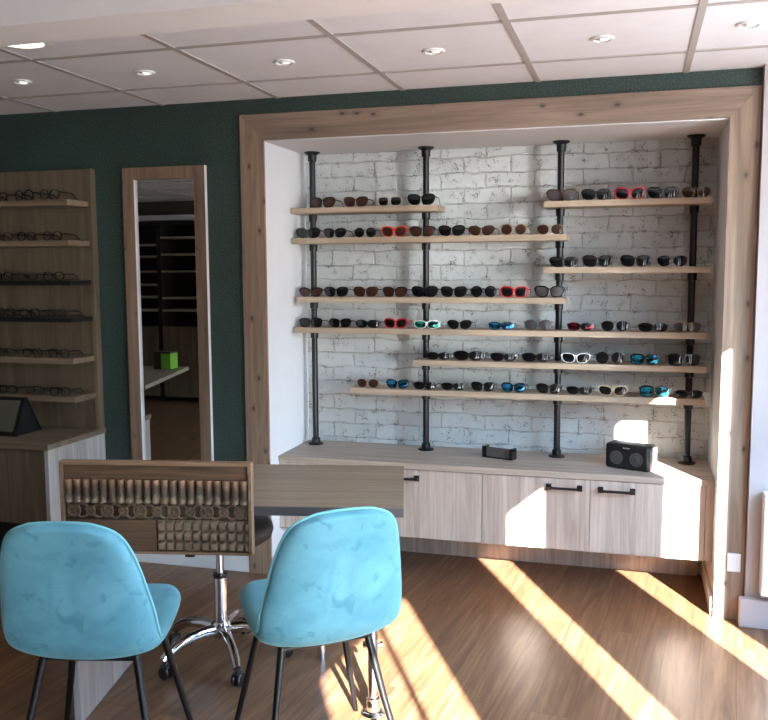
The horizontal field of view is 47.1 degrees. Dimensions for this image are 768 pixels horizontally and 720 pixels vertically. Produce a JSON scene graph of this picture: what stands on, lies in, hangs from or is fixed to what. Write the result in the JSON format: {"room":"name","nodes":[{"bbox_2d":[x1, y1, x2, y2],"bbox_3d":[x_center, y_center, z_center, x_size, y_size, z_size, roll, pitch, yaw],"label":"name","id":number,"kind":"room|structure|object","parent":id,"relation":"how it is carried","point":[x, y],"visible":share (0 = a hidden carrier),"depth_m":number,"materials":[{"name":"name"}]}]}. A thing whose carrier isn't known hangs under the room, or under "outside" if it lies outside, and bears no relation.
{"room":"shop","nodes":[
{"label":"shop","id":0,"kind":"room"},
{"bbox_2d":[264,141,308,556],"bbox_3d":[-0.498,-0.014,4.507,0.030,2.098,0.529,1,6,16],"label":"wall","id":1,"kind":"structure","parent":0,"point":[285,190],"depth_m":4.43,"materials":[{"name":"white paint"}]},
{"bbox_2d":[0,67,762,592],"bbox_3d":[-0.855,-0.097,4.387,8.000,2.292,0.120,1,6,16],"label":"wall","id":2,"kind":"structure","parent":0,"point":[107,141],"depth_m":4.30,"materials":[{"name":"green paint"}]},
{"bbox_2d":[122,165,213,460],"bbox_3d":[-1.065,-0.145,4.363,0.448,1.594,0.030,1,6,16],"label":"wall mirror","id":3,"kind":"object","parent":2,"relation":"attached to","point":[165,208],"visible":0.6,"depth_m":4.35,"materials":[{"name":"brown wood"}]},
{"bbox_2d":[135,178,200,460],"bbox_3d":[-1.061,-0.148,4.369,0.326,1.473,0.012,1,6,16],"label":"mirror glass","id":4,"kind":"object","parent":3,"relation":"attached to","point":[167,246],"depth_m":4.36,"materials":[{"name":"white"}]},
{"bbox_2d":[135,554,248,571],"bbox_3d":[-2.691,0.955,4.954,4.208,0.100,0.014,1,6,16],"label":"baseboard","id":5,"kind":"structure","parent":2,"relation":"attached to","point":[233,563],"depth_m":4.45,"materials":[{"name":"white paint"}]},
{"bbox_2d":[239,115,271,573],"bbox_3d":[-0.616,-0.048,4.252,0.118,2.218,0.016,1,6,16],"label":"trim","id":6,"kind":"structure","parent":2,"relation":"attached to","point":[252,146],"depth_m":4.22,"materials":[{"name":"brown wood"}]},
{"bbox_2d":[240,85,761,139],"bbox_3d":[0.418,-1.067,3.848,2.281,0.120,0.016,1,6,16],"label":"trim","id":7,"kind":"structure","parent":2,"relation":"attached to","point":[723,102],"depth_m":3.81,"materials":[{"name":"brown wood"}]},
{"bbox_2d":[713,86,761,619],"bbox_3d":[1.464,0.003,3.660,0.117,2.218,0.016,1,6,16],"label":"trim","id":8,"kind":"structure","parent":2,"relation":"attached to","point":[745,123],"depth_m":3.65,"materials":[{"name":"brown wood"}]},
{"bbox_2d":[727,553,740,571],"bbox_3d":[1.481,0.857,3.731,0.054,0.080,0.010,1,6,16],"label":"wall socket","id":9,"kind":"object","parent":8,"relation":"attached to","point":[733,559],"visible":1,"depth_m":3.73,"materials":[{"name":"white plastic"}]},
{"bbox_2d":[0,551,767,719],"bbox_3d":[-1.566,1.310,2.192,8.100,0.050,6.250,1,6,16],"label":"floor","id":10,"kind":"structure","parent":0,"point":[470,638],"depth_m":3.38,"materials":[{"name":"brown laminate"}]},
{"bbox_2d":[0,168,105,553],"bbox_3d":[-1.983,0.053,4.411,1.006,1.998,0.480,1,6,16],"label":"shelving unit","id":11,"kind":"object","parent":10,"relation":"on","point":[72,425],"visible":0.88,"depth_m":4.46,"materials":[{"name":"brown wood"}]},
{"bbox_2d":[0,396,41,436],"bbox_3d":[-1.881,0.270,4.411,0.232,0.185,0.204,1,6,16],"label":"stand","id":12,"kind":"object","parent":11,"relation":"on","point":[15,412],"visible":1,"depth_m":4.35,"materials":[{"name":"black plastic"}]},
{"bbox_2d":[15,190,50,199],"bbox_3d":[-1.735,-0.811,4.370,0.127,0.051,0.136,2,6,24],"label":"eyeglasses","id":13,"kind":"object","parent":11,"relation":"on","point":[22,194],"visible":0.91,"depth_m":4.31,"materials":[{"name":"black"}]},
{"bbox_2d":[0,426,105,450],"bbox_3d":[-1.979,0.373,4.450,1.006,0.026,0.468,1,6,16],"label":"countertop","id":14,"kind":"structure","parent":11,"relation":"on","point":[48,438],"depth_m":4.28,"materials":[{"name":"brown wood"}]},
{"bbox_2d":[39,189,76,199],"bbox_3d":[-1.597,-0.808,4.328,0.127,0.051,0.136,2,6,21],"label":"eyeglasses","id":15,"kind":"object","parent":11,"relation":"on","point":[47,193],"visible":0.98,"depth_m":4.27,"materials":[{"name":"black"}]},
{"bbox_2d":[0,521,192,719],"bbox_3d":[-0.830,0.814,2.593,0.441,0.853,0.598,0,6,2],"label":"chair","id":16,"kind":"object","parent":10,"relation":"on","point":[70,591],"visible":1,"depth_m":2.34,"materials":[{"name":"teal fabric"}]},
{"bbox_2d":[158,515,292,686],"bbox_3d":[-0.638,0.878,3.360,0.487,0.558,0.502,-6,8,-42],"label":"stool","id":17,"kind":"object","parent":10,"relation":"on","point":[224,624],"visible":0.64,"depth_m":3.35,"materials":[{"name":"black metal"}]},
{"bbox_2d":[73,464,403,719],"bbox_3d":[-0.458,0.805,3.132,1.092,0.750,0.600,0,6,4],"label":"desk","id":18,"kind":"object","parent":10,"relation":"on","point":[279,489],"visible":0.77,"depth_m":2.99,"materials":[{"name":"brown wood"}]},
{"bbox_2d":[58,459,254,556],"bbox_3d":[-0.720,0.472,2.793,0.617,0.308,0.041,0,6,4],"label":"carved panel","id":19,"kind":"object","parent":18,"relation":"attached to","point":[177,507],"visible":0.97,"depth_m":2.78,"materials":[{"name":"brown wood"}]},
{"bbox_2d":[234,506,401,719],"bbox_3d":[-0.210,0.801,2.681,0.441,0.853,0.598,-3,6,-23],"label":"chair","id":20,"kind":"object","parent":10,"relation":"on","point":[334,576],"visible":1,"depth_m":2.44,"materials":[{"name":"teal fabric"}]},
{"bbox_2d":[279,462,494,558],"bbox_3d":[0.022,0.768,4.474,1.023,0.543,0.459,1,6,16],"label":"base cabinet","id":21,"kind":"object","parent":10,"relation":"on","point":[443,509],"depth_m":4.20,"materials":[{"name":"brown wood"}]},
{"bbox_2d":[278,440,714,486],"bbox_3d":[0.515,0.493,4.318,2.043,0.030,0.433,1,6,16],"label":"countertop","id":22,"kind":"structure","parent":21,"relation":"on","point":[669,471],"depth_m":4.22,"materials":[{"name":"brown wood"}]},
{"bbox_2d":[304,151,322,444],"bbox_3d":[-0.365,-0.311,4.605,0.080,1.520,0.080,1,6,16],"label":"pole","id":23,"kind":"object","parent":22,"relation":"on","point":[312,155],"visible":0.87,"depth_m":4.60,"materials":[{"name":"metal"}]},
{"bbox_2d":[291,205,444,215],"bbox_3d":[-0.083,-0.753,4.439,0.760,0.028,0.175,1,6,16],"label":"wall shelf","id":24,"kind":"object","parent":23,"relation":"attached to","point":[401,209],"visible":1,"depth_m":4.38,"materials":[{"name":"brown wood"}]},
{"bbox_2d":[310,197,343,207],"bbox_3d":[-0.288,-0.800,4.501,0.138,0.053,0.142,2,6,18],"label":"sunglasses","id":25,"kind":"object","parent":24,"relation":"on","point":[316,202],"visible":0.97,"depth_m":4.44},
{"bbox_2d":[344,196,375,206],"bbox_3d":[-0.120,-0.796,4.456,0.135,0.052,0.139,2,6,19],"label":"sunglasses","id":26,"kind":"object","parent":24,"relation":"on","point":[362,200],"visible":0.98,"depth_m":4.39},
{"bbox_2d":[377,196,407,205],"bbox_3d":[0.046,-0.790,4.406,0.132,0.048,0.135,1,6,17],"label":"sunglasses","id":27,"kind":"object","parent":24,"relation":"on","point":[383,200],"visible":0.97,"depth_m":4.34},
{"bbox_2d":[407,193,439,204],"bbox_3d":[0.200,-0.790,4.363,0.145,0.056,0.149,1,6,16],"label":"sunglasses","id":28,"kind":"object","parent":24,"relation":"on","point":[413,199],"visible":0.97,"depth_m":4.29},
{"bbox_2d":[291,234,569,244],"bbox_3d":[0.213,-0.596,4.370,1.375,0.028,0.175,1,6,16],"label":"wall shelf","id":29,"kind":"object","parent":23,"relation":"attached to","point":[545,237],"visible":1,"depth_m":4.28,"materials":[{"name":"brown wood"}]},
{"bbox_2d":[296,228,322,237],"bbox_3d":[-0.367,-0.651,4.536,0.137,0.053,0.141,1,6,16],"label":"sunglasses","id":30,"kind":"object","parent":29,"relation":"on","point":[301,232],"visible":0.95,"depth_m":4.47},
{"bbox_2d":[323,228,353,237],"bbox_3d":[-0.229,-0.645,4.491,0.126,0.048,0.130,2,6,19],"label":"sunglasses","id":31,"kind":"object","parent":29,"relation":"on","point":[328,232],"visible":0.98,"depth_m":4.43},
{"bbox_2d":[354,228,380,236],"bbox_3d":[-0.080,-0.642,4.453,0.118,0.048,0.127,1,6,14],"label":"sunglasses","id":32,"kind":"object","parent":29,"relation":"on","point":[359,232],"visible":0.97,"depth_m":4.39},
{"bbox_2d":[381,226,413,236],"bbox_3d":[0.070,-0.641,4.412,0.138,0.053,0.141,2,6,18],"label":"sunglasses","id":33,"kind":"object","parent":29,"relation":"on","point":[387,231],"visible":0.91,"depth_m":4.35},
{"bbox_2d":[409,226,438,235],"bbox_3d":[0.202,-0.637,4.379,0.133,0.051,0.136,1,6,13],"label":"sunglasses","id":34,"kind":"object","parent":29,"relation":"on","point":[414,230],"visible":0.97,"depth_m":4.31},
{"bbox_2d":[438,225,469,235],"bbox_3d":[0.347,-0.635,4.339,0.138,0.053,0.142,1,6,17],"label":"sunglasses","id":35,"kind":"object","parent":29,"relation":"on","point":[444,230],"visible":0.95,"depth_m":4.27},
{"bbox_2d":[468,225,498,235],"bbox_3d":[0.489,-0.629,4.302,0.135,0.048,0.137,2,6,19],"label":"sunglasses","id":36,"kind":"object","parent":29,"relation":"on","point":[488,229],"visible":0.98,"depth_m":4.24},
{"bbox_2d":[500,224,529,234],"bbox_3d":[0.637,-0.629,4.261,0.133,0.054,0.142,2,6,17],"label":"sunglasses","id":37,"kind":"object","parent":29,"relation":"on","point":[506,229],"visible":0.98,"depth_m":4.19,"materials":[{"name":"gold metal"}]},
{"bbox_2d":[537,224,564,234],"bbox_3d":[0.801,-0.620,4.203,0.133,0.047,0.137,2,6,18],"label":"sunglasses","id":38,"kind":"object","parent":29,"relation":"on","point":[542,229],"visible":0.98,"depth_m":4.14,"materials":[{"name":"gold metal"}]},
{"bbox_2d":[297,296,567,303],"bbox_3d":[0.225,-0.301,4.398,1.345,0.028,0.175,1,6,16],"label":"wall shelf","id":39,"kind":"object","parent":23,"relation":"attached to","point":[324,299],"visible":0.91,"depth_m":4.31,"materials":[{"name":"brown wood"}]},
{"bbox_2d":[299,287,323,296],"bbox_3d":[-0.359,-0.354,4.564,0.133,0.048,0.134,1,6,14],"label":"sunglasses","id":40,"kind":"object","parent":39,"relation":"on","point":[317,291],"visible":0.92,"depth_m":4.50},
{"bbox_2d":[324,287,354,296],"bbox_3d":[-0.225,-0.353,4.526,0.133,0.051,0.136,1,6,15],"label":"sunglasses","id":41,"kind":"object","parent":39,"relation":"on","point":[329,291],"visible":0.98,"depth_m":4.46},
{"bbox_2d":[353,286,384,296],"bbox_3d":[-0.073,-0.350,4.490,0.136,0.052,0.140,1,6,17],"label":"sunglasses","id":42,"kind":"object","parent":39,"relation":"on","point":[359,291],"visible":0.94,"depth_m":4.42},
{"bbox_2d":[382,287,413,296],"bbox_3d":[0.074,-0.346,4.445,0.133,0.051,0.137,2,6,19],"label":"sunglasses","id":43,"kind":"object","parent":39,"relation":"on","point":[388,291],"visible":0.95,"depth_m":4.38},
{"bbox_2d":[411,286,439,296],"bbox_3d":[0.221,-0.344,4.401,0.141,0.054,0.145,2,6,18],"label":"sunglasses","id":44,"kind":"object","parent":39,"relation":"on","point":[418,291],"visible":0.96,"depth_m":4.33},
{"bbox_2d":[440,286,471,296],"bbox_3d":[0.359,-0.341,4.369,0.139,0.053,0.142,1,6,16],"label":"sunglasses","id":45,"kind":"object","parent":39,"relation":"on","point":[460,291],"visible":1,"depth_m":4.30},
{"bbox_2d":[470,286,499,296],"bbox_3d":[0.499,-0.338,4.326,0.136,0.055,0.146,1,6,15],"label":"sunglasses","id":46,"kind":"object","parent":39,"relation":"on","point":[476,291],"visible":1,"depth_m":4.26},
{"bbox_2d":[500,286,530,296],"bbox_3d":[0.643,-0.333,4.285,0.138,0.053,0.142,2,6,17],"label":"sunglasses","id":47,"kind":"object","parent":39,"relation":"on","point":[506,291],"visible":1,"depth_m":4.22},
{"bbox_2d":[534,286,565,296],"bbox_3d":[0.802,-0.332,4.248,0.147,0.056,0.151,1,6,15],"label":"sunglasses","id":48,"kind":"object","parent":39,"relation":"on","point":[541,291],"visible":1,"depth_m":4.18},
{"bbox_2d":[293,325,706,338],"bbox_3d":[0.519,-0.139,4.330,2.000,0.028,0.175,1,6,16],"label":"wall shelf","id":49,"kind":"object","parent":23,"relation":"attached to","point":[471,331],"visible":0.89,"depth_m":4.24,"materials":[{"name":"brown wood"}]},
{"bbox_2d":[299,318,329,326],"bbox_3d":[-0.360,-0.199,4.579,0.130,0.047,0.132,1,6,15],"label":"sunglasses","id":50,"kind":"object","parent":49,"relation":"on","point":[304,322],"visible":1,"depth_m":4.52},
{"bbox_2d":[329,318,356,326],"bbox_3d":[-0.209,-0.195,4.536,0.122,0.047,0.125,1,6,13],"label":"sunglasses","id":51,"kind":"object","parent":49,"relation":"on","point":[346,322],"visible":0.98,"depth_m":4.48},
{"bbox_2d":[355,320,383,327],"bbox_3d":[-0.063,-0.190,4.506,0.139,0.041,0.142,2,6,17],"label":"sunglasses","id":52,"kind":"object","parent":49,"relation":"on","point":[360,323],"visible":0.95,"depth_m":4.44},
{"bbox_2d":[384,318,413,327],"bbox_3d":[0.078,-0.190,4.463,0.128,0.049,0.132,2,6,18],"label":"sunglasses","id":53,"kind":"object","parent":49,"relation":"on","point":[389,322],"visible":1,"depth_m":4.40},
{"bbox_2d":[413,320,444,328],"bbox_3d":[0.227,-0.183,4.421,0.142,0.042,0.145,1,6,14],"label":"sunglasses","id":54,"kind":"object","parent":49,"relation":"on","point":[433,324],"visible":1,"depth_m":4.35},
{"bbox_2d":[447,320,475,328],"bbox_3d":[0.385,-0.180,4.364,0.127,0.046,0.128,1,6,16],"label":"sunglasses","id":55,"kind":"object","parent":49,"relation":"on","point":[453,324],"visible":1,"depth_m":4.30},
{"bbox_2d":[488,322,515,329],"bbox_3d":[0.580,-0.171,4.310,0.130,0.038,0.133,1,6,15],"label":"sunglasses","id":56,"kind":"object","parent":49,"relation":"on","point":[492,325],"visible":1,"depth_m":4.25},
{"bbox_2d":[524,320,553,329],"bbox_3d":[0.753,-0.174,4.275,0.139,0.049,0.144,1,6,15],"label":"sunglasses","id":57,"kind":"object","parent":49,"relation":"on","point":[529,324],"visible":1,"depth_m":4.21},
{"bbox_2d":[567,322,594,330],"bbox_3d":[0.945,-0.164,4.218,0.131,0.038,0.134,2,6,17],"label":"sunglasses","id":58,"kind":"object","parent":49,"relation":"on","point":[573,326],"visible":1,"depth_m":4.16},
{"bbox_2d":[600,321,629,330],"bbox_3d":[1.095,-0.165,4.175,0.137,0.048,0.141,1,6,15],"label":"sunglasses","id":59,"kind":"object","parent":49,"relation":"on","point":[606,325],"visible":1,"depth_m":4.11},
{"bbox_2d":[638,323,667,331],"bbox_3d":[1.259,-0.157,4.128,0.137,0.040,0.140,1,6,16],"label":"sunglasses","id":60,"kind":"object","parent":49,"relation":"on","point":[659,327],"visible":1,"depth_m":4.06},
{"bbox_2d":[671,322,701,331],"bbox_3d":[1.401,-0.156,4.087,0.130,0.046,0.134,1,6,13],"label":"sunglasses","id":61,"kind":"object","parent":49,"relation":"on","point":[679,326],"visible":1,"depth_m":4.02,"materials":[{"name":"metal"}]},
{"bbox_2d":[418,146,433,450],"bbox_3d":[0.211,-0.297,4.441,0.080,1.520,0.080,1,6,16],"label":"pole","id":62,"kind":"object","parent":22,"relation":"on","point":[425,150],"visible":0.76,"depth_m":4.42,"materials":[{"name":"metal"}]},
{"bbox_2d":[350,384,704,405],"bbox_3d":[0.667,0.166,4.320,1.696,0.028,0.175,1,6,16],"label":"wall shelf","id":63,"kind":"object","parent":62,"relation":"attached to","point":[528,394],"visible":0.86,"depth_m":4.24,"materials":[{"name":"brown wood"}]},
{"bbox_2d":[357,379,385,387],"bbox_3d":[-0.065,0.112,4.523,0.123,0.044,0.127,2,6,18],"label":"sunglasses","id":64,"kind":"object","parent":63,"relation":"on","point":[373,383],"visible":1,"depth_m":4.46,"materials":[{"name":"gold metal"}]},
{"bbox_2d":[386,379,412,388],"bbox_3d":[0.082,0.113,4.484,0.124,0.048,0.127,1,6,13],"label":"sunglasses","id":65,"kind":"object","parent":63,"relation":"on","point":[391,383],"visible":1,"depth_m":4.42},
{"bbox_2d":[413,382,440,389],"bbox_3d":[0.219,0.122,4.443,0.126,0.037,0.129,1,6,16],"label":"sunglasses","id":66,"kind":"object","parent":63,"relation":"on","point":[418,385],"visible":1,"depth_m":4.38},
{"bbox_2d":[441,382,467,389],"bbox_3d":[0.355,0.125,4.410,0.126,0.037,0.129,1,6,13],"label":"sunglasses","id":67,"kind":"object","parent":63,"relation":"on","point":[446,386],"visible":1,"depth_m":4.35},
{"bbox_2d":[471,381,496,390],"bbox_3d":[0.498,0.123,4.370,0.122,0.047,0.126,1,6,13],"label":"sunglasses","id":68,"kind":"object","parent":63,"relation":"on","point":[477,386],"visible":1,"depth_m":4.31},
{"bbox_2d":[501,382,528,392],"bbox_3d":[0.644,0.127,4.323,0.125,0.048,0.128,1,6,16],"label":"sunglasses","id":69,"kind":"object","parent":63,"relation":"on","point":[507,387],"visible":1,"depth_m":4.26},
{"bbox_2d":[536,383,562,393],"bbox_3d":[0.804,0.130,4.280,0.127,0.049,0.130,1,6,13],"label":"sunglasses","id":70,"kind":"object","parent":63,"relation":"on","point":[541,387],"visible":1,"depth_m":4.22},
{"bbox_2d":[566,386,593,394],"bbox_3d":[0.946,0.139,4.247,0.126,0.037,0.129,2,6,18],"label":"sunglasses","id":71,"kind":"object","parent":63,"relation":"on","point":[570,389],"visible":1,"depth_m":4.19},
{"bbox_2d":[597,385,628,395],"bbox_3d":[1.095,0.136,4.203,0.144,0.049,0.145,2,6,18],"label":"sunglasses","id":72,"kind":"object","parent":63,"relation":"on","point":[622,390],"visible":1,"depth_m":4.13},
{"bbox_2d":[639,385,670,396],"bbox_3d":[1.274,0.139,4.153,0.145,0.053,0.148,1,6,16],"label":"sunglasses","id":73,"kind":"object","parent":63,"relation":"on","point":[645,390],"visible":1,"depth_m":4.08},
{"bbox_2d":[674,390,702,397],"bbox_3d":[1.419,0.150,4.108,0.126,0.037,0.129,2,6,18],"label":"sunglasses","id":74,"kind":"object","parent":63,"relation":"on","point":[679,393],"visible":1,"depth_m":4.05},
{"bbox_2d":[413,357,706,372],"bbox_3d":[0.827,0.021,4.259,1.370,0.028,0.175,1,6,16],"label":"wall shelf","id":75,"kind":"object","parent":62,"relation":"attached to","point":[452,361],"visible":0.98,"depth_m":4.18,"materials":[{"name":"brown wood"}]},
{"bbox_2d":[427,352,452,359],"bbox_3d":[0.285,-0.026,4.414,0.126,0.037,0.129,1,6,15],"label":"sunglasses","id":76,"kind":"object","parent":75,"relation":"on","point":[431,355],"visible":0.97,"depth_m":4.35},
{"bbox_2d":[453,350,487,360],"bbox_3d":[0.434,-0.029,4.384,0.162,0.048,0.166,1,6,15],"label":"sunglasses","id":77,"kind":"object","parent":75,"relation":"on","point":[459,355],"visible":1,"depth_m":4.30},
{"bbox_2d":[490,353,518,360],"bbox_3d":[0.595,-0.021,4.334,0.138,0.041,0.142,1,6,12],"label":"sunglasses","id":78,"kind":"object","parent":75,"relation":"on","point":[494,356],"visible":1,"depth_m":4.27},
{"bbox_2d":[521,353,553,361],"bbox_3d":[0.751,-0.020,4.296,0.148,0.043,0.151,2,6,17],"label":"sunglasses","id":79,"kind":"object","parent":75,"relation":"on","point":[529,357],"visible":1,"depth_m":4.22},
{"bbox_2d":[561,352,590,362],"bbox_3d":[0.925,-0.017,4.238,0.143,0.049,0.144,1,6,15],"label":"sunglasses","id":80,"kind":"object","parent":75,"relation":"on","point":[567,357],"visible":1,"depth_m":4.17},
{"bbox_2d":[595,352,625,363],"bbox_3d":[1.077,-0.017,4.193,0.140,0.057,0.151,1,6,16],"label":"sunglasses","id":81,"kind":"object","parent":75,"relation":"on","point":[601,357],"visible":1,"depth_m":4.12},
{"bbox_2d":[630,354,660,364],"bbox_3d":[1.230,-0.010,4.146,0.138,0.050,0.140,2,6,19],"label":"sunglasses","id":82,"kind":"object","parent":75,"relation":"on","point":[651,359],"visible":1,"depth_m":4.08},
{"bbox_2d":[666,353,700,365],"bbox_3d":[1.390,-0.009,4.105,0.150,0.055,0.153,1,6,14],"label":"sunglasses","id":83,"kind":"object","parent":75,"relation":"on","point":[673,359],"visible":1,"depth_m":4.03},
{"bbox_2d":[482,444,516,460],"bbox_3d":[0.563,0.451,4.305,0.164,0.055,0.050,4,7,35],"label":"holder","id":84,"kind":"object","parent":22,"relation":"on","point":[489,452],"visible":1,"depth_m":4.30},
{"bbox_2d":[548,140,569,457],"bbox_3d":[0.846,-0.282,4.260,0.080,1.520,0.080,1,6,16],"label":"pole","id":85,"kind":"object","parent":22,"relation":"on","point":[560,144],"visible":0.75,"depth_m":4.25,"materials":[{"name":"metal"}]},
{"bbox_2d":[606,439,657,471],"bbox_3d":[1.142,0.442,4.071,0.214,0.116,0.110,5,8,39],"label":"speaker","id":86,"kind":"object","parent":22,"relation":"on","point":[630,455],"visible":1,"depth_m":4.03},
{"bbox_2d":[678,134,705,464],"bbox_3d":[1.428,-0.268,4.094,0.080,1.520,0.080,1,6,16],"label":"pole","id":87,"kind":"object","parent":22,"relation":"on","point":[696,139],"visible":0.75,"depth_m":4.07,"materials":[{"name":"metal"}]},
{"bbox_2d":[543,266,710,272],"bbox_3d":[1.129,-0.422,4.125,0.740,0.028,0.175,1,6,16],"label":"wall shelf","id":88,"kind":"object","parent":87,"relation":"attached to","point":[699,269],"visible":1,"depth_m":4.04,"materials":[{"name":"brown wood"}]},
{"bbox_2d":[549,256,578,266],"bbox_3d":[0.860,-0.469,4.212,0.138,0.049,0.139,1,6,14],"label":"sunglasses","id":89,"kind":"object","parent":88,"relation":"on","point":[555,261],"visible":1,"depth_m":4.15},
{"bbox_2d":[582,255,613,266],"bbox_3d":[1.011,-0.469,4.174,0.145,0.056,0.149,1,6,14],"label":"sunglasses","id":90,"kind":"object","parent":88,"relation":"on","point":[588,260],"visible":1,"depth_m":4.10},
{"bbox_2d":[620,255,651,266],"bbox_3d":[1.176,-0.463,4.119,0.142,0.054,0.146,1,6,17],"label":"sunglasses","id":91,"kind":"object","parent":88,"relation":"on","point":[626,260],"visible":1,"depth_m":4.05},
{"bbox_2d":[655,255,687,266],"bbox_3d":[1.328,-0.457,4.073,0.142,0.050,0.146,1,6,15],"label":"sunglasses","id":92,"kind":"object","parent":88,"relation":"on","point":[680,260],"visible":1,"depth_m":4.00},
{"bbox_2d":[544,197,712,209],"bbox_3d":[1.127,-0.727,4.094,0.742,0.028,0.175,1,6,16],"label":"wall shelf","id":93,"kind":"object","parent":87,"relation":"attached to","point":[701,201],"visible":1,"depth_m":4.03,"materials":[{"name":"brown wood"}]},
{"bbox_2d":[546,188,578,200],"bbox_3d":[0.848,-0.777,4.178,0.147,0.056,0.151,1,6,16],"label":"sunglasses","id":94,"kind":"object","parent":93,"relation":"on","point":[552,194],"visible":0.99,"depth_m":4.11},
{"bbox_2d":[581,188,610,199],"bbox_3d":[0.996,-0.772,4.136,0.137,0.053,0.141,1,6,15],"label":"sunglasses","id":95,"kind":"object","parent":93,"relation":"on","point":[587,194],"visible":0.97,"depth_m":4.07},
{"bbox_2d":[614,187,646,198],"bbox_3d":[1.144,-0.771,4.105,0.146,0.056,0.150,1,6,15],"label":"sunglasses","id":96,"kind":"object","parent":93,"relation":"on","point":[620,192],"visible":0.96,"depth_m":4.03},
{"bbox_2d":[646,186,678,198],"bbox_3d":[1.281,-0.766,4.059,0.141,0.054,0.145,1,6,15],"label":"sunglasses","id":97,"kind":"object","parent":93,"relation":"on","point":[670,191],"visible":0.99,"depth_m":3.99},
{"bbox_2d":[680,186,710,197],"bbox_3d":[1.423,-0.760,4.019,0.137,0.048,0.141,2,6,19],"label":"sunglasses","id":98,"kind":"object","parent":93,"relation":"on","point":[704,191],"visible":0.98,"depth_m":3.95,"materials":[{"name":"gold metal"}]},
{"bbox_2d":[482,474,714,575],"bbox_3d":[1.004,0.792,4.194,1.020,0.543,0.459,1,6,16],"label":"base cabinet","id":99,"kind":"object","parent":10,"relation":"on","point":[644,527],"depth_m":4.01,"materials":[{"name":"brown wood"}]},
{"bbox_2d":[0,0,767,114],"bbox_3d":[-1.896,-0.992,1.654,7.652,0.060,5.500,1,6,16],"label":"ceiling","id":100,"kind":"structure","parent":0,"point":[671,30],"depth_m":3.28,"materials":[{"name":"tile"}]},
{"bbox_2d":[11,79,31,84],"bbox_3d":[-1.529,-1.172,3.720,0.084,0.009,0.084,1,6,16],"label":"recessed light","id":101,"kind":"object","parent":100,"relation":"in","point":[15,81],"visible":1,"depth_m":3.71,"materials":[{"name":"white ceramic"}]},
{"bbox_2d":[4,42,52,49],"bbox_3d":[-1.263,-1.106,3.068,0.210,0.009,0.210,1,6,16],"label":"recessed light","id":102,"kind":"object","parent":100,"relation":"in","point":[39,46],"visible":0.29,"depth_m":3.12,"materials":[{"name":"white ceramic"}]},
{"bbox_2d":[134,70,154,75],"bbox_3d":[-0.966,-1.159,3.560,0.084,0.009,0.084,1,6,16],"label":"recessed light","id":103,"kind":"object","parent":100,"relation":"in","point":[137,72],"visible":1,"depth_m":3.55,"materials":[{"name":"white ceramic"}]},
{"bbox_2d":[0,0,527,46],"bbox_3d":[-1.678,-0.992,2.644,7.330,0.137,0.185,1,6,16],"label":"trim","id":104,"kind":"structure","parent":100,"relation":"attached to","point":[22,22],"depth_m":2.30,"materials":[{"name":"paint"}]},
{"bbox_2d":[273,59,294,65],"bbox_3d":[-0.384,-1.144,3.394,0.084,0.009,0.084,1,6,16],"label":"recessed light","id":105,"kind":"object","parent":100,"relation":"in","point":[282,62],"visible":1,"depth_m":3.38,"materials":[{"name":"white ceramic"}]},
{"bbox_2d":[0,0,767,111],"bbox_3d":[-2.110,-0.971,1.769,6.980,0.006,5.399,1,6,16],"label":"grid","id":106,"kind":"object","parent":100,"relation":"attached to","point":[702,6],"depth_m":3.24,"materials":[{"name":"metal"}]},
{"bbox_2d":[422,48,444,54],"bbox_3d":[0.183,-1.131,3.233,0.084,0.009,0.084,1,6,16],"label":"recessed light","id":107,"kind":"object","parent":100,"relation":"in","point":[429,51],"visible":1,"depth_m":3.22,"materials":[{"name":"white ceramic"}]},
{"bbox_2d":[590,35,614,42],"bbox_3d":[0.760,-1.117,3.069,0.084,0.009,0.084,1,6,16],"label":"recessed light","id":108,"kind":"object","parent":100,"relation":"in","point":[599,38],"visible":1,"depth_m":3.06,"materials":[{"name":"white ceramic"}]},
{"bbox_2d":[735,20,762,28],"bbox_3d":[1.199,-1.101,2.897,0.084,0.009,0.084,1,6,16],"label":"recessed light","id":109,"kind":"object","parent":100,"relation":"in","point":[748,24],"visible":1,"depth_m":2.88,"materials":[{"name":"white ceramic"}]},
{"bbox_2d":[264,118,729,154],"bbox_3d":[0.494,-1.032,4.115,2.045,0.005,0.529,1,6,16],"label":"alcove ceiling","id":110,"kind":"structure","parent":0,"point":[712,128],"depth_m":4.06,"materials":[{"name":"white paint"}]},
{"bbox_2d":[305,137,717,574],"bbox_3d":[0.586,-0.071,4.519,2.245,2.198,0.100,1,6,16],"label":"brick wall","id":111,"kind":"structure","parent":0,"point":[496,187],"depth_m":4.42,"materials":[{"name":"brick"}]},
{"bbox_2d":[705,119,729,615],"bbox_3d":[1.497,0.034,3.939,0.030,2.098,0.529,1,6,16],"label":"wall","id":112,"kind":"structure","parent":0,"point":[723,139],"depth_m":3.88,"materials":[{"name":"white paint"}]},
{"bbox_2d":[701,560,712,615],"bbox_3d":[1.479,1.036,4.038,0.012,0.085,0.509,1,6,16],"label":"baseboard","id":113,"kind":"structure","parent":112,"relation":"attached to","point":[707,588],"depth_m":3.97,"materials":[{"name":"brown wood"}]},
{"bbox_2d":[743,64,767,597],"bbox_3d":[2.074,-0.017,3.462,1.157,2.292,0.054,1,6,16],"label":"wall pier","id":114,"kind":"object","parent":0,"point":[758,437],"visible":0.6,"depth_m":3.60,"materials":[{"name":"paint"}]},
{"bbox_2d":[738,596,767,629],"bbox_3d":[2.030,1.066,3.538,1.132,0.122,0.039,1,6,16],"label":"baseboard","id":115,"kind":"structure","parent":114,"relation":"attached to","point":[752,611],"depth_m":3.66,"materials":[{"name":"paint"}]},
{"bbox_2d":[759,491,767,596],"bbox_3d":[1.887,0.762,3.527,0.700,0.430,0.079,1,6,16],"label":"wall heater","id":116,"kind":"object","parent":114,"relation":"attached to","point":[763,570],"visible":1,"depth_m":3.60,"materials":[{"name":"white metal"}]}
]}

